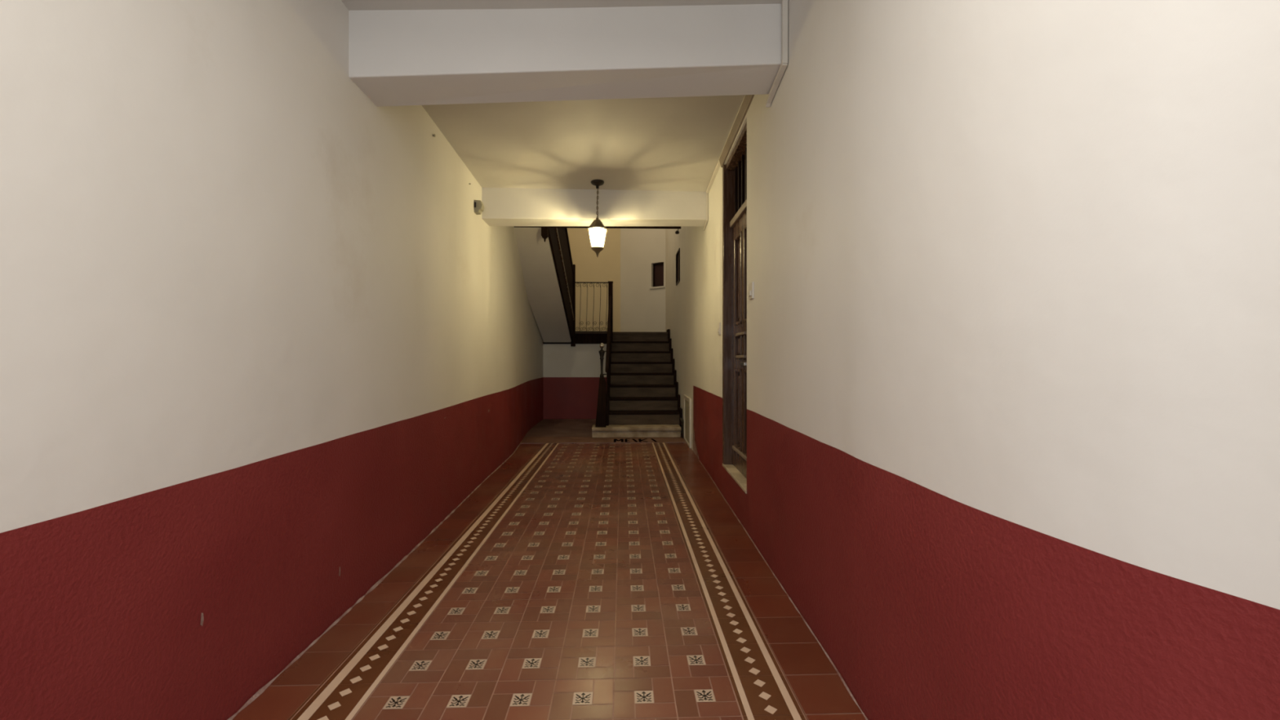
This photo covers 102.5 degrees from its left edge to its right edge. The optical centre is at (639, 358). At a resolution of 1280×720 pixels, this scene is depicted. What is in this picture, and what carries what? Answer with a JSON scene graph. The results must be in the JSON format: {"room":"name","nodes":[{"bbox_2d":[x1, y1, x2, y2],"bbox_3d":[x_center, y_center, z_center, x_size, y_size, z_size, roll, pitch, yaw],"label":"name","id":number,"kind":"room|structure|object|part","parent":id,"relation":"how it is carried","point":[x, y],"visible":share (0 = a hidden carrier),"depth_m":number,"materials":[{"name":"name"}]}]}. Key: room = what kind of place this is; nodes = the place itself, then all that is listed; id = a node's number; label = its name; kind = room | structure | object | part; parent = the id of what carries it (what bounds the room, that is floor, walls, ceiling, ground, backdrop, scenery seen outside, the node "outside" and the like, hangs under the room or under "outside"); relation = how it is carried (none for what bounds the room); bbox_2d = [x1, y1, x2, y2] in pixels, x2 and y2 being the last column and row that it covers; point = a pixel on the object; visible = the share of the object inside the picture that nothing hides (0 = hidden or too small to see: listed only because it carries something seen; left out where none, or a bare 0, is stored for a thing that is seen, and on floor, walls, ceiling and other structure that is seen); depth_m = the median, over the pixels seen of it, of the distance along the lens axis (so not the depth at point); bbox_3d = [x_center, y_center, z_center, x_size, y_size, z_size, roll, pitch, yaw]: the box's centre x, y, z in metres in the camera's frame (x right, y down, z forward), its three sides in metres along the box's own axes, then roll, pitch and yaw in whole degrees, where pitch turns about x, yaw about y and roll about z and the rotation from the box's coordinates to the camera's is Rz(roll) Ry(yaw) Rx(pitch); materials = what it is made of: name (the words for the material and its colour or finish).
{"room":"apartment building hallway","nodes":[
{"label":"apartment building hallway","id":0,"kind":"room"},
{"bbox_2d":[0,0,542,719],"bbox_3d":[-1.446,-1.690,4.055,0.146,5.600,10.801,0,0,-3],"label":"wall","id":1,"kind":"structure","parent":0,"point":[263,332],"depth_m":1.53,"materials":[{"name":"beige paint"}]},
{"bbox_2d":[226,441,521,719],"bbox_3d":[-1.354,1.104,2.807,0.118,0.010,8.100,0,0,-2],"label":"trim","id":2,"kind":"structure","parent":1,"relation":"attached to","point":[264,688],"depth_m":2.19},
{"bbox_2d":[474,200,484,214],"bbox_3d":[-1.369,-1.288,4.372,0.069,0.104,0.088,0,0,-2],"label":"sensor","id":3,"kind":"object","parent":1,"relation":"attached to","point":[478,205],"visible":1,"depth_m":4.34,"materials":[{"name":"grey plastic"}]},
{"bbox_2d":[232,418,868,719],"bbox_3d":[-0.315,1.110,4.885,3.100,0.002,12.615,0,0,-2],"label":"floor","id":4,"kind":"structure","parent":0,"point":[586,577],"depth_m":2.19,"materials":[{"name":"tile"}]},
{"bbox_2d":[513,226,682,426],"bbox_3d":[-0.583,-0.941,8.570,2.323,4.099,4.990,0,0,-2],"label":"staircase","id":5,"kind":"structure","parent":4,"relation":"on","point":[641,382],"depth_m":8.07,"materials":[{"name":"brown wood"}]},
{"bbox_3d":[-1.129,-2.185,6.095,0.075,1.610,0.080,0,0,-2],"label":"newel post","id":6,"kind":"part","parent":5,"relation":"part of","materials":[{"name":"black wood"}]},
{"bbox_3d":[-1.177,-1.815,7.769,0.014,2.311,3.288,0,0,-2],"label":"balustrade panel","id":7,"kind":"part","parent":5,"relation":"part of","materials":[{"name":"black wood"}]},
{"bbox_3d":[-1.177,-2.251,7.769,0.050,1.453,3.288,0,0,-2],"label":"handrail","id":8,"kind":"part","parent":5,"relation":"part of","materials":[{"name":"black wood"}]},
{"bbox_3d":[-1.224,-0.973,9.410,0.077,1.495,0.075,0,0,-2],"label":"newel post","id":9,"kind":"part","parent":5,"relation":"part of","materials":[{"name":"black wood"}]},
{"bbox_3d":[-0.884,-1.394,9.424,0.608,0.018,0.024,0,0,-2],"label":"iron railing","id":10,"kind":"part","parent":5,"relation":"part of","materials":[{"name":"grey metal"}]},
{"bbox_3d":[-0.508,-0.483,8.402,0.050,1.364,2.028,0,0,-2],"label":"handrail","id":11,"kind":"part","parent":5,"relation":"part of","materials":[{"name":"black wood"}]},
{"bbox_3d":[-0.507,-0.206,8.412,0.017,1.801,2.008,0,0,-2],"label":"balustrade panel","id":12,"kind":"part","parent":5,"relation":"part of","materials":[{"name":"black wood"}]},
{"bbox_3d":[-0.540,-0.802,9.435,0.092,1.225,0.092,0,0,-2],"label":"newel post","id":13,"kind":"part","parent":5,"relation":"part of","materials":[{"name":"black wood"}]},
{"bbox_2d":[591,424,680,437],"bbox_3d":[-0.052,1.037,7.368,1.252,0.146,0.349,0,0,-2],"label":"stone step","id":14,"kind":"structure","parent":4,"relation":"on","point":[611,430],"depth_m":7.23,"materials":[{"name":"beige stone"}]},
{"bbox_2d":[341,0,782,191],"bbox_3d":[-0.133,-1.621,1.870,2.540,0.188,6.388,0,0,-2],"label":"ceiling","id":15,"kind":"structure","parent":0,"point":[665,144],"depth_m":3.63,"materials":[{"name":"paint"}]},
{"bbox_2d":[348,4,781,106],"bbox_3d":[-0.304,-1.496,2.479,2.051,0.506,0.270,0,0,-4],"label":"ceiling beam","id":16,"kind":"structure","parent":15,"relation":"attached to","point":[397,57],"depth_m":2.38,"materials":[{"name":"paint"}]},
{"bbox_2d":[765,0,788,107],"bbox_3d":[0.679,-1.518,2.569,0.028,0.373,0.327,0,0,-1],"label":"cable trunking","id":17,"kind":"object","parent":16,"relation":"attached to","point":[784,3],"visible":1,"depth_m":2.41,"materials":[{"name":"white plastic"}]},
{"bbox_2d":[481,187,708,226],"bbox_3d":[-0.380,-1.472,4.885,2.170,0.436,0.290,0,0,-8],"label":"ceiling beam","id":18,"kind":"structure","parent":15,"relation":"attached to","point":[503,206],"depth_m":4.81,"materials":[{"name":"paint"}]},
{"bbox_2d":[513,226,680,228],"bbox_3d":[-0.502,-1.721,6.142,1.990,0.318,0.030,0,0,-2],"label":"trim","id":19,"kind":"structure","parent":18,"relation":"attached to","point":[606,227],"depth_m":6.14,"materials":[{"name":"black wood"}]},
{"bbox_2d":[586,179,607,257],"bbox_3d":[-0.380,-1.243,4.590,0.184,0.682,0.186,0,0,-2],"label":"pendant lantern","id":20,"kind":"object","parent":15,"relation":"hanging from","point":[597,225],"visible":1,"depth_m":4.57,"materials":[{"name":"black metal"}]},
{"bbox_3d":[-0.380,-1.383,4.590,0.018,0.293,0.018,0,0,44],"label":"hanging chain","id":21,"kind":"part","parent":20,"relation":"part of","materials":[{"name":"brown metal"}]},
{"bbox_3d":[-0.380,-1.087,4.590,0.048,0.105,0.048,0,0,-2],"label":"bulb","id":22,"kind":"part","parent":20,"relation":"part of","materials":[{"name":"beige glass"}]},
{"bbox_2d":[542,343,606,418],"bbox_3d":[-1.155,0.415,9.466,1.270,1.390,0.001,0,0,-2],"label":"wall","id":23,"kind":"structure","parent":0,"point":[571,374],"depth_m":9.46,"materials":[{"name":"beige paint"}]},
{"bbox_2d":[542,227,620,342],"bbox_3d":[-1.171,-1.690,10.261,1.550,5.600,1.590,0,0,-2],"label":"wall","id":24,"kind":"structure","parent":0,"point":[606,268],"depth_m":11.06,"materials":[{"name":"beige paint"}]},
{"bbox_2d":[620,228,665,410],"bbox_3d":[0.073,-1.690,10.790,1.150,5.600,0.090,0,0,35],"label":"wall","id":25,"kind":"structure","parent":0,"point":[642,308],"depth_m":10.76,"materials":[{"name":"beige paint"}]},
{"bbox_2d":[649,262,665,288],"bbox_3d":[0.376,-1.705,10.559,0.360,0.530,0.118,0,0,35],"label":"window","id":26,"kind":"structure","parent":25,"relation":"in","point":[658,268],"depth_m":10.62,"materials":[{"name":"brown wood"}]},
{"bbox_3d":[0.373,-1.458,10.556,0.360,0.035,0.110,0,0,35],"label":"sill","id":27,"kind":"part","parent":26,"relation":"part of","materials":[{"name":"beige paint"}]},
{"bbox_3d":[0.400,-1.722,10.593,0.300,0.495,0.026,0,0,35],"label":"frame","id":28,"kind":"part","parent":26,"relation":"part of","materials":[{"name":"brown wood"}]},
{"bbox_3d":[0.409,-1.722,10.607,0.240,0.495,0.180,0,0,-2],"label":"pane","id":29,"kind":"part","parent":26,"relation":"part of","materials":[{"name":"brown glass"}]},
{"bbox_2d":[665,0,1279,719],"bbox_3d":[0.709,-1.690,4.573,0.378,5.600,11.703,0,0,-3],"label":"wall","id":30,"kind":"structure","parent":0,"point":[1013,314],"depth_m":1.00,"materials":[{"name":"beige paint"}]},
{"bbox_2d":[675,248,679,285],"bbox_3d":[0.600,-1.430,8.045,0.029,0.500,0.480,0,0,-2],"label":"window","id":31,"kind":"structure","parent":30,"relation":"in","point":[677,254],"depth_m":8.22,"materials":[{"name":"brown wood"}]},
{"bbox_3d":[0.614,-1.430,8.045,0.001,0.500,0.480,0,0,-2],"label":"pane","id":32,"kind":"part","parent":31,"relation":"part of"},
{"bbox_2d":[680,417,684,438],"bbox_3d":[0.598,0.976,7.302,0.041,0.268,0.249,0,0,-2],"label":"drain pipe","id":33,"kind":"object","parent":30,"relation":"attached to","point":[681,418],"visible":0.88,"depth_m":7.19,"materials":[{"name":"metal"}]},
{"bbox_2d":[684,395,691,448],"bbox_3d":[0.630,0.805,6.745,0.041,0.610,0.761,0,0,-1],"label":"access panel","id":34,"kind":"object","parent":30,"relation":"attached to","point":[687,401],"visible":0.94,"depth_m":6.67,"materials":[{"name":"white plastic"}]},
{"bbox_3d":[0.632,0.820,6.755,0.032,0.540,0.660,0,0,-1],"label":"panel door","id":35,"kind":"part","parent":34,"relation":"part of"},
{"bbox_2d":[717,322,720,334],"bbox_3d":[0.663,-0.250,4.310,0.024,0.100,0.070,0,0,-2],"label":"light switch","id":36,"kind":"object","parent":30,"relation":"attached to","point":[719,323],"visible":1,"depth_m":4.28,"materials":[{"name":"white plastic"}]},
{"bbox_2d":[702,94,745,230],"bbox_3d":[0.661,-1.481,3.965,0.027,0.366,2.490,0,0,-1],"label":"cable trunking","id":37,"kind":"object","parent":30,"relation":"attached to","point":[717,166],"visible":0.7,"depth_m":4.69,"materials":[{"name":"white plastic"}]},
{"bbox_2d":[722,121,746,493],"bbox_3d":[0.756,-0.343,3.738,0.181,2.425,0.860,0,0,-2],"label":"door","id":38,"kind":"structure","parent":30,"relation":"in","point":[735,171],"depth_m":4.00,"materials":[{"name":"brown wood"}]},
{"bbox_3d":[0.756,-0.600,3.905,0.036,0.680,0.245,0,0,-1],"label":"moulded panel","id":39,"kind":"part","parent":38,"relation":"part of","materials":[{"name":"brown wood"}]},
{"bbox_3d":[0.756,-0.095,3.905,0.036,0.190,0.245,0,0,-1],"label":"moulded panel","id":40,"kind":"part","parent":38,"relation":"part of","materials":[{"name":"brown wood"}]},
{"bbox_3d":[0.756,0.385,3.905,0.036,0.610,0.245,0,0,-1],"label":"moulded panel","id":41,"kind":"part","parent":38,"relation":"part of","materials":[{"name":"brown wood"}]},
{"bbox_3d":[0.776,-1.070,3.738,0.105,0.050,0.762,0,0,-1],"label":"transom rail","id":42,"kind":"part","parent":38,"relation":"part of","materials":[{"name":"brown wood"}]},
{"bbox_3d":[0.740,0.698,3.737,0.018,0.025,0.640,0,0,-1],"label":"kick moulding","id":43,"kind":"part","parent":38,"relation":"part of","materials":[{"name":"brown wood"}]},
{"bbox_3d":[0.737,-0.098,3.737,0.025,0.185,0.280,0,0,-1],"label":"ledge moulding","id":44,"kind":"part","parent":38,"relation":"part of","materials":[{"name":"brown wood"}]},
{"bbox_3d":[0.821,-1.300,3.740,0.015,0.410,0.760,0,0,-1],"label":"transom pane","id":45,"kind":"part","parent":38,"relation":"part of","materials":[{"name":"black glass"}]},
{"bbox_3d":[0.762,-0.600,3.570,0.036,0.680,0.245,0,0,-1],"label":"moulded panel","id":46,"kind":"part","parent":38,"relation":"part of","materials":[{"name":"brown wood"}]},
{"bbox_3d":[0.762,-0.095,3.570,0.036,0.190,0.245,0,0,-1],"label":"moulded panel","id":47,"kind":"part","parent":38,"relation":"part of","materials":[{"name":"brown wood"}]},
{"bbox_3d":[0.762,0.385,3.570,0.036,0.610,0.245,0,0,-1],"label":"moulded panel","id":48,"kind":"part","parent":38,"relation":"part of","materials":[{"name":"brown wood"}]},
{"bbox_2d":[719,94,754,167],"bbox_3d":[0.671,-1.600,3.555,0.039,0.090,1.261,0,0,-1],"label":"trim","id":49,"kind":"structure","parent":30,"relation":"attached to","point":[748,99],"depth_m":3.54,"materials":[{"name":"white paint"}]},
{"bbox_2d":[747,281,754,299],"bbox_3d":[0.680,-0.415,3.150,0.024,0.100,0.090,0,0,-2],"label":"light switch","id":50,"kind":"object","parent":30,"relation":"attached to","point":[751,286],"visible":1,"depth_m":3.12,"materials":[{"name":"white plastic"}]},
{"bbox_2d":[698,460,867,719],"bbox_3d":[0.768,1.107,2.221,0.286,0.005,6.807,0,0,-4],"label":"trim","id":51,"kind":"structure","parent":30,"relation":"attached to","point":[796,608],"depth_m":2.08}
]}

